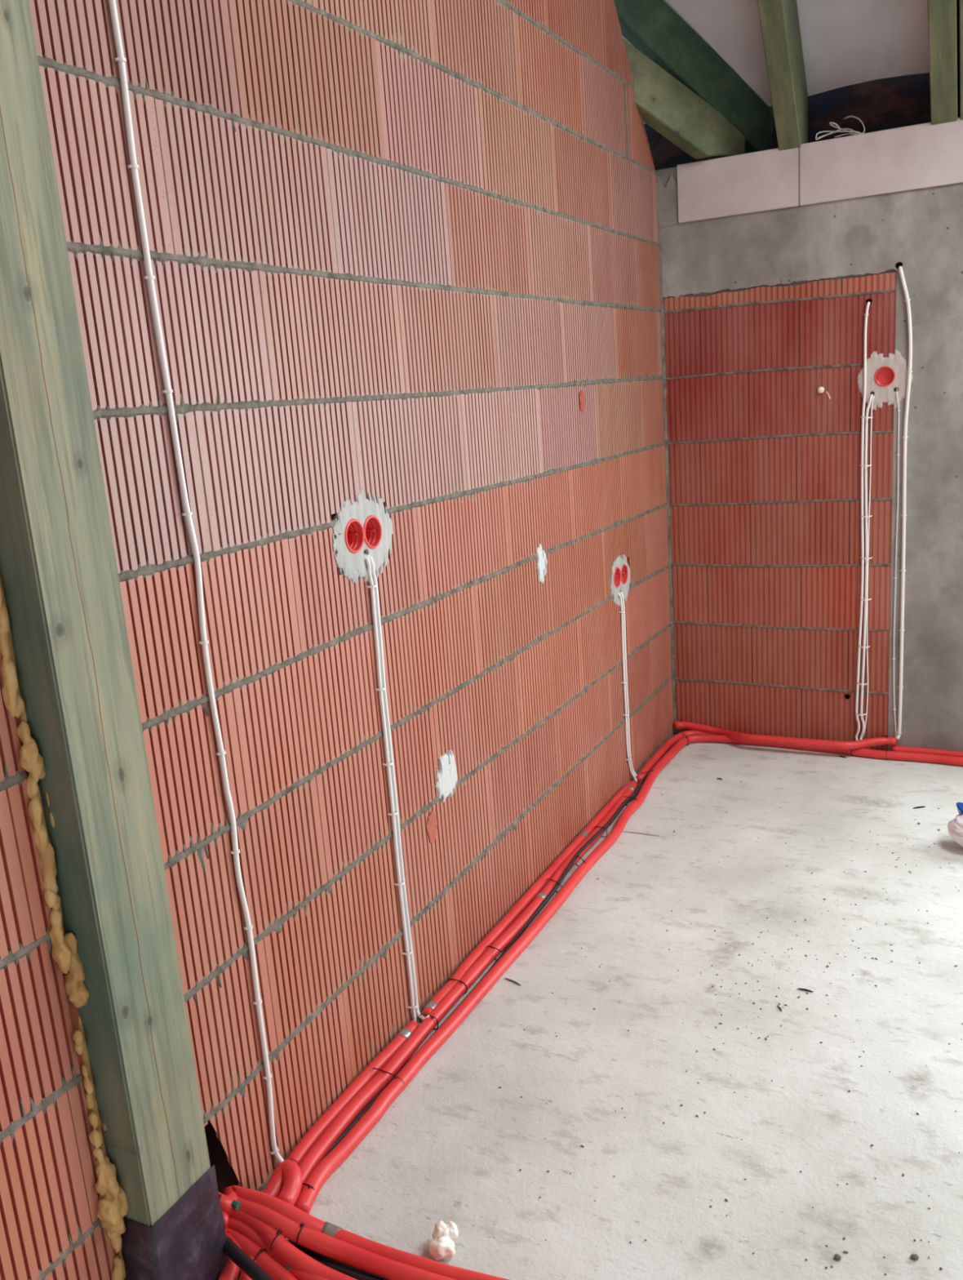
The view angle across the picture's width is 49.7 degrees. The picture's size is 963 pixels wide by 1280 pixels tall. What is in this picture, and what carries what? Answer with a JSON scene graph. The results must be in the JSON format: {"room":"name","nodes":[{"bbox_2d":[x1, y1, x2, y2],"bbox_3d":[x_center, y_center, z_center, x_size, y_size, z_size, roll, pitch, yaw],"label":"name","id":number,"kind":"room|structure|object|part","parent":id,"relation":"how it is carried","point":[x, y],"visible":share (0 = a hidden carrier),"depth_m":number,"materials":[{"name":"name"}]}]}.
{"room":"construction site","nodes":[
{"label":"construction site","id":0,"kind":"room"},
{"bbox_2d":[0,0,677,1279],"bbox_3d":[-0.915,-0.938,1.174,0.264,4.411,6.656,3,15,27],"label":"wall","id":1,"kind":"structure","parent":0,"point":[396,246],"depth_m":2.19,"materials":[{"name":"brick"}]},
{"bbox_2d":[108,0,284,1163],"bbox_3d":[-0.507,-0.333,1.744,0.026,2.898,0.045,3,15,27],"label":"cable","id":2,"kind":"object","parent":1,"relation":"attached to","point":[134,166],"visible":0.98,"depth_m":1.79,"materials":[{"name":"white plastic"}]},
{"bbox_2d":[344,518,364,553],"bbox_3d":[-0.294,-0.224,2.246,0.053,0.074,0.074,3,15,27],"label":"box","id":3,"kind":"object","parent":1,"relation":"attached to","point":[354,535],"visible":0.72,"depth_m":2.26,"materials":[{"name":"red plastic"}]},
{"bbox_3d":[-0.281,-0.230,2.268,0.026,0.006,0.006,3,15,27],"label":"screw post","id":4,"kind":"part","parent":3,"relation":"part of","materials":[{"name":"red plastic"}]},
{"bbox_2d":[346,521,362,550],"bbox_3d":[-0.295,-0.224,2.247,0.050,0.065,0.065,3,15,27],"label":"cup","id":5,"kind":"object","parent":3,"relation":"on","point":[354,532],"depth_m":2.26,"materials":[{"name":"red plastic"}]},
{"bbox_2d":[332,490,393,583],"bbox_3d":[-0.256,-0.224,2.278,0.010,0.205,0.239,3,15,27],"label":"plaster patch","id":6,"kind":"object","parent":1,"relation":"attached to","point":[353,566],"visible":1,"depth_m":2.26,"materials":[{"name":"white paint"}]},
{"bbox_2d":[363,515,382,548],"bbox_3d":[-0.262,-0.239,2.308,0.053,0.074,0.074,3,15,27],"label":"box","id":7,"kind":"object","parent":1,"relation":"attached to","point":[372,528],"visible":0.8,"depth_m":2.32,"materials":[{"name":"red plastic"}]},
{"bbox_3d":[-0.249,-0.245,2.330,0.026,0.006,0.006,3,15,27],"label":"screw post","id":8,"kind":"part","parent":7,"relation":"part of","materials":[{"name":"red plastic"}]},
{"bbox_2d":[365,518,379,546],"bbox_3d":[-0.263,-0.239,2.309,0.050,0.065,0.065,3,15,27],"label":"cup","id":9,"kind":"object","parent":7,"relation":"on","point":[372,526],"depth_m":2.33,"materials":[{"name":"red plastic"}]},
{"bbox_2d":[364,555,417,1021],"bbox_3d":[-0.219,0.372,2.418,0.053,1.170,0.037,3,15,27],"label":"cable","id":10,"kind":"object","parent":1,"relation":"attached to","point":[388,764],"visible":0.98,"depth_m":2.40,"materials":[{"name":"white plastic"}]},
{"bbox_2d":[371,570,416,1005],"bbox_3d":[-0.222,0.351,2.419,0.046,1.119,0.011,-1,14,12],"label":"wire","id":11,"kind":"object","parent":1,"relation":"attached to","point":[372,574],"visible":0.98,"depth_m":2.41,"materials":[{"name":"grey"}]},
{"bbox_2d":[364,553,430,1020],"bbox_3d":[-0.200,0.363,2.418,0.085,1.158,0.033,3,15,27],"label":"cable","id":12,"kind":"object","parent":1,"relation":"attached to","point":[372,563],"visible":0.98,"depth_m":2.42,"materials":[{"name":"white plastic"}]},
{"bbox_2d":[426,810,437,843],"bbox_3d":[-0.124,0.468,2.602,0.002,0.084,0.053,3,15,27],"label":"clay piece","id":13,"kind":"object","parent":1,"relation":"attached to","point":[432,825],"visible":1,"depth_m":2.60,"materials":[{"name":"brick"}]},
{"bbox_2d":[434,750,457,802],"bbox_3d":[-0.089,0.350,2.657,0.013,0.122,0.110,3,15,27],"label":"plaster splash","id":14,"kind":"object","parent":1,"relation":"attached to","point":[446,777],"visible":1,"depth_m":2.65,"materials":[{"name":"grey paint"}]},
{"bbox_2d":[536,543,547,583],"bbox_3d":[0.184,-0.231,3.146,0.012,0.121,0.070,3,15,27],"label":"plaster splash","id":15,"kind":"object","parent":1,"relation":"attached to","point":[541,565],"visible":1,"depth_m":3.13,"materials":[{"name":"grey paint"}]},
{"bbox_2d":[579,390,584,411],"bbox_3d":[0.327,-0.776,3.383,0.002,0.067,0.045,3,15,27],"label":"clay piece","id":16,"kind":"object","parent":1,"relation":"attached to","point":[582,393],"visible":1,"depth_m":3.38,"materials":[{"name":"brick"}]},
{"bbox_2d":[613,567,621,587],"bbox_3d":[0.468,-0.226,3.754,0.053,0.074,0.074,3,15,27],"label":"box","id":17,"kind":"object","parent":1,"relation":"attached to","point":[617,575],"visible":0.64,"depth_m":3.77,"materials":[{"name":"red plastic"}]},
{"bbox_2d":[615,568,620,586],"bbox_3d":[0.466,-0.226,3.755,0.050,0.065,0.065,3,15,27],"label":"cup","id":18,"kind":"object","parent":17,"relation":"on","point":[617,571],"depth_m":3.77,"materials":[{"name":"red plastic"}]},
{"bbox_2d":[610,554,630,606],"bbox_3d":[0.508,-0.218,3.791,0.010,0.186,0.210,3,15,27],"label":"plaster patch","id":19,"kind":"object","parent":1,"relation":"attached to","point":[620,561],"visible":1,"depth_m":3.77,"materials":[{"name":"white paint"}]},
{"bbox_2d":[621,564,627,584],"bbox_3d":[0.501,-0.242,3.819,0.053,0.074,0.074,3,15,27],"label":"box","id":20,"kind":"object","parent":1,"relation":"attached to","point":[624,571],"visible":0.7,"depth_m":3.83,"materials":[{"name":"red plastic"}]},
{"bbox_2d":[622,565,626,582],"bbox_3d":[0.500,-0.242,3.819,0.050,0.065,0.065,3,15,27],"label":"cup","id":21,"kind":"object","parent":20,"relation":"on","point":[624,571],"depth_m":3.84,"materials":[{"name":"red plastic"}]},
{"bbox_2d":[617,593,637,782],"bbox_3d":[0.533,0.181,3.872,0.066,0.748,0.047,-13,16,-34],"label":"cable","id":22,"kind":"object","parent":1,"relation":"attached to","point":[622,611],"visible":0.96,"depth_m":3.86,"materials":[{"name":"white plastic"}]},
{"bbox_2d":[620,591,637,776],"bbox_3d":[0.541,0.176,3.890,0.065,0.748,0.044,-13,16,-33],"label":"cable","id":23,"kind":"object","parent":1,"relation":"attached to","point":[621,593],"visible":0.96,"depth_m":3.87,"materials":[{"name":"white plastic"}]},
{"bbox_2d":[622,38,745,159],"bbox_3d":[0.635,-2.016,3.770,0.679,0.501,0.080,-8,14,-17],"label":"rafter","id":24,"kind":"object","parent":1,"relation":"on","point":[664,103],"visible":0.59,"depth_m":3.79,"materials":[{"name":"green wood"}]},
{"bbox_2d":[613,0,774,152],"bbox_3d":[0.713,-2.165,3.759,0.861,0.784,0.070,-8,14,-17],"label":"rafter","id":25,"kind":"object","parent":1,"relation":"on","point":[653,27],"visible":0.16,"depth_m":3.76,"materials":[{"name":"green wood"}]},
{"bbox_2d":[204,733,962,1279],"bbox_3d":[1.434,1.250,0.764,5.000,0.001,7.000,3,15,27],"label":"floor","id":26,"kind":"structure","parent":0,"point":[454,1145],"depth_m":2.33,"materials":[{"name":"grey concrete"}]},
{"bbox_2d":[0,0,229,1279],"bbox_3d":[-0.661,-0.285,1.488,0.173,2.950,0.167,3,15,27],"label":"timber post","id":27,"kind":"object","parent":26,"relation":"on","point":[59,574],"visible":0.78,"depth_m":1.53,"materials":[{"name":"green wood"}]},
{"bbox_2d":[0,577,128,1279],"bbox_3d":[-0.633,0.462,1.586,0.050,1.248,0.072,2,15,24],"label":"foam","id":28,"kind":"object","parent":27,"relation":"attached to","point":[113,1203],"visible":0.99,"depth_m":1.56,"materials":[{"name":"yellow plastic"}]},
{"bbox_2d":[217,1258,240,1279],"bbox_3d":[-0.444,1.117,1.833,0.036,0.033,0.127,-4,13,2],"label":"conduit","id":29,"kind":"object","parent":26,"relation":"on","point":[230,1271],"visible":0.55,"depth_m":1.82,"materials":[{"name":"plastic"}]},
{"bbox_2d":[239,1254,257,1279],"bbox_3d":[-0.408,1.120,1.812,0.030,0.030,0.101,-4,13,1],"label":"conduit","id":30,"kind":"object","parent":26,"relation":"on","point":[243,1276],"visible":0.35,"depth_m":1.81,"materials":[{"name":"plastic"}]},
{"bbox_2d":[226,1228,297,1279],"bbox_3d":[-0.392,1.108,1.837,0.232,0.044,0.063,6,17,36],"label":"conduit","id":31,"kind":"object","parent":26,"relation":"on","point":[274,1269],"visible":0.51,"depth_m":1.84,"materials":[{"name":"plastic"}]},
{"bbox_2d":[222,1235,273,1279],"bbox_3d":[-0.406,1.084,1.803,0.027,0.032,0.198,-17,18,-42],"label":"cable","id":32,"kind":"object","parent":31,"relation":"on","point":[230,1249],"visible":0.8,"depth_m":1.79,"materials":[{"name":"black plastic"}]},
{"bbox_2d":[253,1248,266,1261],"bbox_3d":[-0.393,1.104,1.855,0.008,0.041,0.038,7,18,40],"label":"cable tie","id":33,"kind":"object","parent":31,"relation":"attached to","point":[260,1250],"visible":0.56,"depth_m":1.85,"materials":[{"name":"black plastic"}]},
{"bbox_2d":[225,1217,329,1279],"bbox_3d":[-0.415,1.094,1.875,0.391,0.059,0.075,3,15,27],"label":"conduit","id":34,"kind":"object","parent":26,"relation":"on","point":[240,1227],"visible":0.38,"depth_m":1.87,"materials":[{"name":"plastic"}]},
{"bbox_2d":[270,1231,282,1250],"bbox_3d":[-0.365,1.079,1.869,0.010,0.040,0.038,5,16,35],"label":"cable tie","id":35,"kind":"object","parent":34,"relation":"attached to","point":[277,1232],"visible":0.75,"depth_m":1.86,"materials":[{"name":"black plastic"}]},
{"bbox_2d":[262,1159,302,1205],"bbox_3d":[-0.376,1.048,1.993,0.081,0.062,0.093,3,15,27],"label":"conduit","id":36,"kind":"object","parent":26,"relation":"on","point":[285,1184],"visible":0.82,"depth_m":1.99,"materials":[{"name":"plastic"}]},
{"bbox_2d":[222,1209,357,1279],"bbox_3d":[-0.374,1.084,1.863,0.476,0.076,0.080,3,15,27],"label":"conduit","id":37,"kind":"object","parent":26,"relation":"on","point":[282,1249],"visible":0.54,"depth_m":1.84,"materials":[{"name":"plastic"}]},
{"bbox_2d":[287,1239,389,1279],"bbox_3d":[-0.228,1.109,1.842,0.323,0.018,0.023,2,15,25],"label":"cable","id":38,"kind":"object","parent":26,"relation":"on","point":[306,1251],"visible":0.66,"depth_m":1.85,"materials":[{"name":"black plastic"}]},
{"bbox_2d":[308,1255,379,1279],"bbox_3d":[-0.263,1.112,1.841,0.215,0.016,0.019,2,15,25],"label":"cable","id":39,"kind":"object","parent":26,"relation":"on","point":[346,1271],"visible":0.44,"depth_m":1.83,"materials":[{"name":"black plastic"}]},
{"bbox_2d":[237,1196,456,1279],"bbox_3d":[-0.234,1.079,1.841,0.506,0.076,0.041,2,15,24],"label":"conduit","id":40,"kind":"object","parent":26,"relation":"on","point":[323,1244],"visible":0.94,"depth_m":1.85,"materials":[{"name":"plastic"}]},
{"bbox_2d":[295,1223,304,1245],"bbox_3d":[-0.324,1.070,1.875,0.012,0.040,0.038,3,15,27],"label":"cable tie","id":41,"kind":"object","parent":40,"relation":"attached to","point":[302,1225],"visible":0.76,"depth_m":1.86,"materials":[{"name":"black plastic"}]},
{"bbox_2d":[287,1020,418,1165],"bbox_3d":[-0.274,0.994,2.299,0.042,0.035,0.502,3,15,27],"label":"conduit","id":42,"kind":"object","parent":26,"relation":"on","point":[315,1132],"visible":0.72,"depth_m":2.27,"materials":[{"name":"plastic"}]},
{"bbox_2d":[217,1185,508,1279],"bbox_3d":[-0.234,1.055,1.859,0.783,0.116,0.077,0,14,18],"label":"conduit","id":43,"kind":"object","parent":26,"relation":"on","point":[296,1215],"visible":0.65,"depth_m":1.87,"materials":[{"name":"plastic"}]},
{"bbox_2d":[218,1194,240,1210],"bbox_3d":[-0.472,1.029,1.905,0.044,0.041,0.043,3,15,27],"label":"stub","id":44,"kind":"object","parent":43,"relation":"on","point":[235,1204],"visible":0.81,"depth_m":1.91,"materials":[{"name":"green plastic"}]},
{"bbox_2d":[428,1220,458,1260],"bbox_3d":[-0.068,1.076,1.867,0.048,0.049,0.066,-2,14,11],"label":"scrap","id":45,"kind":"object","parent":26,"relation":"on","point":[442,1246],"visible":1,"depth_m":1.85,"materials":[{"name":"white"}]},
{"bbox_2d":[298,781,638,1191],"bbox_3d":[0.097,0.810,2.957,0.060,0.035,2.212,2,15,26],"label":"conduit","id":46,"kind":"object","parent":26,"relation":"on","point":[322,1147],"visible":0.92,"depth_m":2.50,"materials":[{"name":"plastic"}]},
{"bbox_2d":[419,1013,438,1029],"bbox_3d":[-0.129,0.927,2.529,0.053,0.038,0.008,4,16,30],"label":"wire","id":47,"kind":"object","parent":46,"relation":"attached to","point":[432,1016],"visible":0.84,"depth_m":2.52,"materials":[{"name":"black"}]},
{"bbox_2d":[447,978,467,994],"bbox_3d":[-0.064,0.889,2.671,0.060,0.038,0.008,4,16,30],"label":"wire","id":48,"kind":"object","parent":46,"relation":"attached to","point":[460,981],"visible":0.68,"depth_m":2.66,"materials":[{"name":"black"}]},
{"bbox_2d":[485,945,504,959],"bbox_3d":[0.036,0.848,2.810,0.073,0.038,0.008,9,19,43],"label":"wire","id":49,"kind":"object","parent":46,"relation":"attached to","point":[487,945],"visible":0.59,"depth_m":2.81,"materials":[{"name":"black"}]},
{"bbox_2d":[546,878,562,892],"bbox_3d":[0.219,0.749,3.169,0.008,0.038,0.070,-16,17,-39],"label":"wire","id":50,"kind":"object","parent":46,"relation":"attached to","point":[547,878],"visible":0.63,"depth_m":3.17,"materials":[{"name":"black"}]},
{"bbox_2d":[594,826,607,837],"bbox_3d":[0.403,0.650,3.527,0.050,0.038,0.008,5,16,34],"label":"wire","id":51,"kind":"object","parent":46,"relation":"attached to","point":[595,826],"visible":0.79,"depth_m":3.52,"materials":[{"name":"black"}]},
{"bbox_2d":[324,740,679,1156],"bbox_3d":[0.245,0.737,3.217,0.055,0.037,2.812,3,15,27],"label":"cable","id":52,"kind":"object","parent":26,"relation":"on","point":[600,831],"visible":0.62,"depth_m":3.03,"materials":[{"name":"grey plastic"}]},
{"bbox_2d":[504,977,520,985],"bbox_3d":[0.082,0.887,2.703,0.056,0.004,0.005,9,18,43],"label":"wood splinter","id":53,"kind":"object","parent":26,"relation":"on","point":[513,981],"visible":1,"depth_m":2.70,"materials":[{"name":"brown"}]},
{"bbox_2d":[421,781,632,1021],"bbox_3d":[0.212,0.735,3.235,0.046,0.035,1.589,3,15,27],"label":"conduit","id":54,"kind":"object","parent":26,"relation":"on","point":[529,896],"visible":0.75,"depth_m":3.03,"materials":[{"name":"plastic"}]},
{"bbox_2d":[293,734,962,1214],"bbox_3d":[1.076,0.778,2.784,1.897,0.032,2.840,3,15,27],"label":"conduit","id":55,"kind":"object","parent":26,"relation":"on","point":[340,1153],"visible":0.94,"depth_m":2.73,"materials":[{"name":"plastic"}]},
{"bbox_2d":[302,1182,315,1190],"bbox_3d":[-0.339,1.067,2.011,0.040,0.038,0.009,3,15,27],"label":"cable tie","id":56,"kind":"object","parent":55,"relation":"attached to","point":[308,1185],"visible":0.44,"depth_m":2.00,"materials":[{"name":"black plastic"}]},
{"bbox_2d":[373,1067,404,1090],"bbox_3d":[-0.212,0.982,2.325,0.097,0.038,0.008,5,16,34],"label":"wire","id":57,"kind":"object","parent":55,"relation":"attached to","point":[395,1076],"visible":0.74,"depth_m":2.32,"materials":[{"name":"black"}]},
{"bbox_2d":[635,729,754,783],"bbox_3d":[0.832,0.447,4.246,0.719,0.034,0.313,-11,15,-28],"label":"conduit","id":58,"kind":"object","parent":26,"relation":"on","point":[671,741],"visible":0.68,"depth_m":4.24,"materials":[{"name":"plastic"}]},
{"bbox_2d":[673,720,897,750],"bbox_3d":[1.204,0.398,4.226,0.894,0.055,0.136,3,15,27],"label":"conduit","id":59,"kind":"object","parent":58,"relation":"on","point":[877,741],"visible":1,"depth_m":4.14,"materials":[{"name":"plastic"}]},
{"bbox_2d":[498,775,962,1275],"bbox_3d":[0.801,0.792,2.873,1.141,0.007,2.469,3,15,27],"label":"loose grit","id":60,"kind":"object","parent":26,"relation":"on","point":[837,1256],"visible":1,"depth_m":2.37,"materials":[{"name":"brown"}]},
{"bbox_2d":[797,988,813,992],"bbox_3d":[0.800,0.865,2.571,0.037,0.004,0.006,3,15,29],"label":"wood splinter","id":61,"kind":"object","parent":26,"relation":"on","point":[804,989],"visible":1,"depth_m":2.57,"materials":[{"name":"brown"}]},
{"bbox_2d":[892,745,962,757],"bbox_3d":[2.083,0.453,3.831,1.069,0.032,0.050,3,15,27],"label":"conduit","id":62,"kind":"object","parent":26,"relation":"on","point":[897,748],"visible":0.63,"depth_m":4.01,"materials":[{"name":"plastic"}]},
{"bbox_2d":[947,802,962,847],"bbox_3d":[1.556,0.584,3.232,0.198,0.132,0.175,3,15,27],"label":"plastic bag","id":63,"kind":"object","parent":26,"relation":"on","point":[955,827],"visible":1,"depth_m":3.23,"materials":[{"name":"white plastic"}]},
{"bbox_2d":[622,0,929,124],"bbox_3d":[1.070,-2.373,-0.226,4.950,2.644,6.900,3,15,27],"label":"ceiling","id":64,"kind":"structure","parent":0,"point":[845,42],"depth_m":3.65,"materials":[{"name":"white paint"}]},
{"bbox_2d":[757,0,808,151],"bbox_3d":[0.603,-2.773,2.651,0.079,2.853,2.135,3,15,27],"label":"rafter","id":65,"kind":"object","parent":64,"relation":"attached to","point":[779,19],"visible":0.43,"depth_m":3.56,"materials":[{"name":"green wood"}]},
{"bbox_2d":[927,0,959,124],"bbox_3d":[1.056,-2.752,2.421,0.082,2.853,2.135,3,15,27],"label":"rafter","id":66,"kind":"object","parent":64,"relation":"attached to","point":[944,15],"visible":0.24,"depth_m":3.36,"materials":[{"name":"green wood"}]},
{"bbox_2d":[960,0,962,119],"bbox_3d":[1.136,-2.749,2.381,0.080,2.853,2.135,3,15,27],"label":"rafter","id":67,"kind":"object","parent":64,"relation":"attached to","point":[961,1],"visible":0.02,"depth_m":3.34,"materials":[{"name":"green wood"}]},
{"bbox_2d":[662,272,896,751],"bbox_3d":[1.155,-0.453,4.098,0.862,1.800,0.012,3,15,27],"label":"wall","id":68,"kind":"structure","parent":0,"point":[754,508],"depth_m":4.08,"materials":[{"name":"brick"}]},
{"bbox_2d":[817,386,824,393],"bbox_3d":[1.271,-0.937,3.897,0.025,0.024,0.012,3,15,27],"label":"plug","id":69,"kind":"object","parent":68,"relation":"attached to","point":[820,389],"visible":1,"depth_m":3.89,"materials":[{"name":"white plastic"}]},
{"bbox_2d":[844,693,850,698],"bbox_3d":[1.451,0.225,4.127,0.022,0.020,0.002,3,15,27],"label":"hole","id":70,"kind":"structure","parent":68,"relation":"attached to","point":[847,696],"depth_m":4.13,"materials":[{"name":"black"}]},
{"bbox_2d":[855,302,870,740],"bbox_3d":[1.450,-0.411,3.958,0.037,1.682,0.054,3,15,27],"label":"cable","id":71,"kind":"object","parent":68,"relation":"attached to","point":[866,314],"visible":0.99,"depth_m":3.93,"materials":[{"name":"white plastic"}]},
{"bbox_2d":[856,392,874,739],"bbox_3d":[1.470,-0.253,3.990,0.054,1.355,0.058,3,15,27],"label":"cable","id":72,"kind":"object","parent":68,"relation":"attached to","point":[867,417],"visible":0.99,"depth_m":3.96,"materials":[{"name":"white plastic"}]},
{"bbox_2d":[862,395,875,737],"bbox_3d":[1.486,-0.263,3.989,0.026,1.328,0.040,3,15,27],"label":"wire","id":73,"kind":"object","parent":68,"relation":"attached to","point":[873,396],"visible":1,"depth_m":3.95,"materials":[{"name":"white"}]},
{"bbox_2d":[866,298,872,304],"bbox_3d":[1.398,-1.221,3.754,0.022,0.020,0.002,3,15,27],"label":"hole","id":74,"kind":"structure","parent":68,"relation":"attached to","point":[870,300],"depth_m":3.75,"materials":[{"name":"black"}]},
{"bbox_2d":[874,365,895,386],"bbox_3d":[1.477,-0.964,3.804,0.072,0.072,0.045,3,15,27],"label":"box","id":75,"kind":"object","parent":68,"relation":"attached to","point":[885,375],"visible":1,"depth_m":3.80,"materials":[{"name":"red plastic"}]},
{"bbox_2d":[875,368,893,384],"bbox_3d":[1.473,-0.962,3.797,0.063,0.063,0.022,3,15,27],"label":"cup","id":76,"kind":"object","parent":75,"relation":"on","point":[883,375],"depth_m":3.80,"materials":[{"name":"red plastic"}]},
{"bbox_2d":[857,348,912,410],"bbox_3d":[1.471,-0.948,3.794,0.189,0.213,0.010,3,15,27],"label":"plaster patch","id":77,"kind":"object","parent":68,"relation":"attached to","point":[886,394],"visible":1,"depth_m":3.79,"materials":[{"name":"beige paint"}]},
{"bbox_2d":[644,72,960,169],"bbox_3d":[2.714,-1.900,3.072,4.950,0.340,0.020,3,15,27],"label":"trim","id":78,"kind":"structure","parent":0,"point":[904,100],"depth_m":3.76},
{"bbox_2d":[655,166,962,751],"bbox_3d":[2.792,-0.635,3.340,4.950,2.270,0.254,3,15,27],"label":"wall","id":79,"kind":"structure","parent":0,"point":[922,229],"depth_m":3.82,"materials":[{"name":"grey concrete"}]},
{"bbox_2d":[676,147,799,222],"bbox_3d":[0.947,-1.686,3.858,0.446,0.206,0.013,3,15,27],"label":"board","id":80,"kind":"object","parent":79,"relation":"attached to","point":[763,180],"visible":1,"depth_m":3.85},
{"bbox_2d":[798,147,799,206],"bbox_3d":[1.148,-1.675,3.758,0.004,0.202,0.012,3,15,27],"label":"trim","id":81,"kind":"structure","parent":79,"relation":"attached to","point":[798,148],"depth_m":3.75,"materials":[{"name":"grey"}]},
{"bbox_2d":[815,115,865,140],"bbox_3d":[1.308,-1.823,3.700,0.227,0.080,0.059,3,15,27],"label":"coil","id":82,"kind":"object","parent":79,"relation":"on","point":[845,130],"visible":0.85,"depth_m":3.72,"materials":[{"name":"white plastic"}]},
{"bbox_2d":[800,116,962,205],"bbox_3d":[1.492,-1.661,3.582,0.770,0.206,0.013,3,15,27],"label":"board","id":83,"kind":"object","parent":79,"relation":"attached to","point":[923,155],"visible":1,"depth_m":3.62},
{"bbox_2d":[892,391,900,737],"bbox_3d":[1.573,-0.265,3.943,0.027,1.340,0.040,3,15,27],"label":"wire","id":84,"kind":"object","parent":79,"relation":"attached to","point":[899,410],"visible":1,"depth_m":3.92,"materials":[{"name":"white"}]},
{"bbox_2d":[895,262,902,269],"bbox_3d":[1.479,-1.326,3.683,0.025,0.024,0.002,3,15,27],"label":"hole","id":85,"kind":"structure","parent":79,"relation":"attached to","point":[898,264],"depth_m":3.68,"materials":[{"name":"black"}]},
{"bbox_2d":[896,266,912,740],"bbox_3d":[1.558,-0.472,3.882,0.039,1.772,0.071,-11,15,-27],"label":"cable","id":86,"kind":"object","parent":79,"relation":"attached to","point":[908,300],"visible":1,"depth_m":3.85,"materials":[{"name":"white plastic"}]}
]}

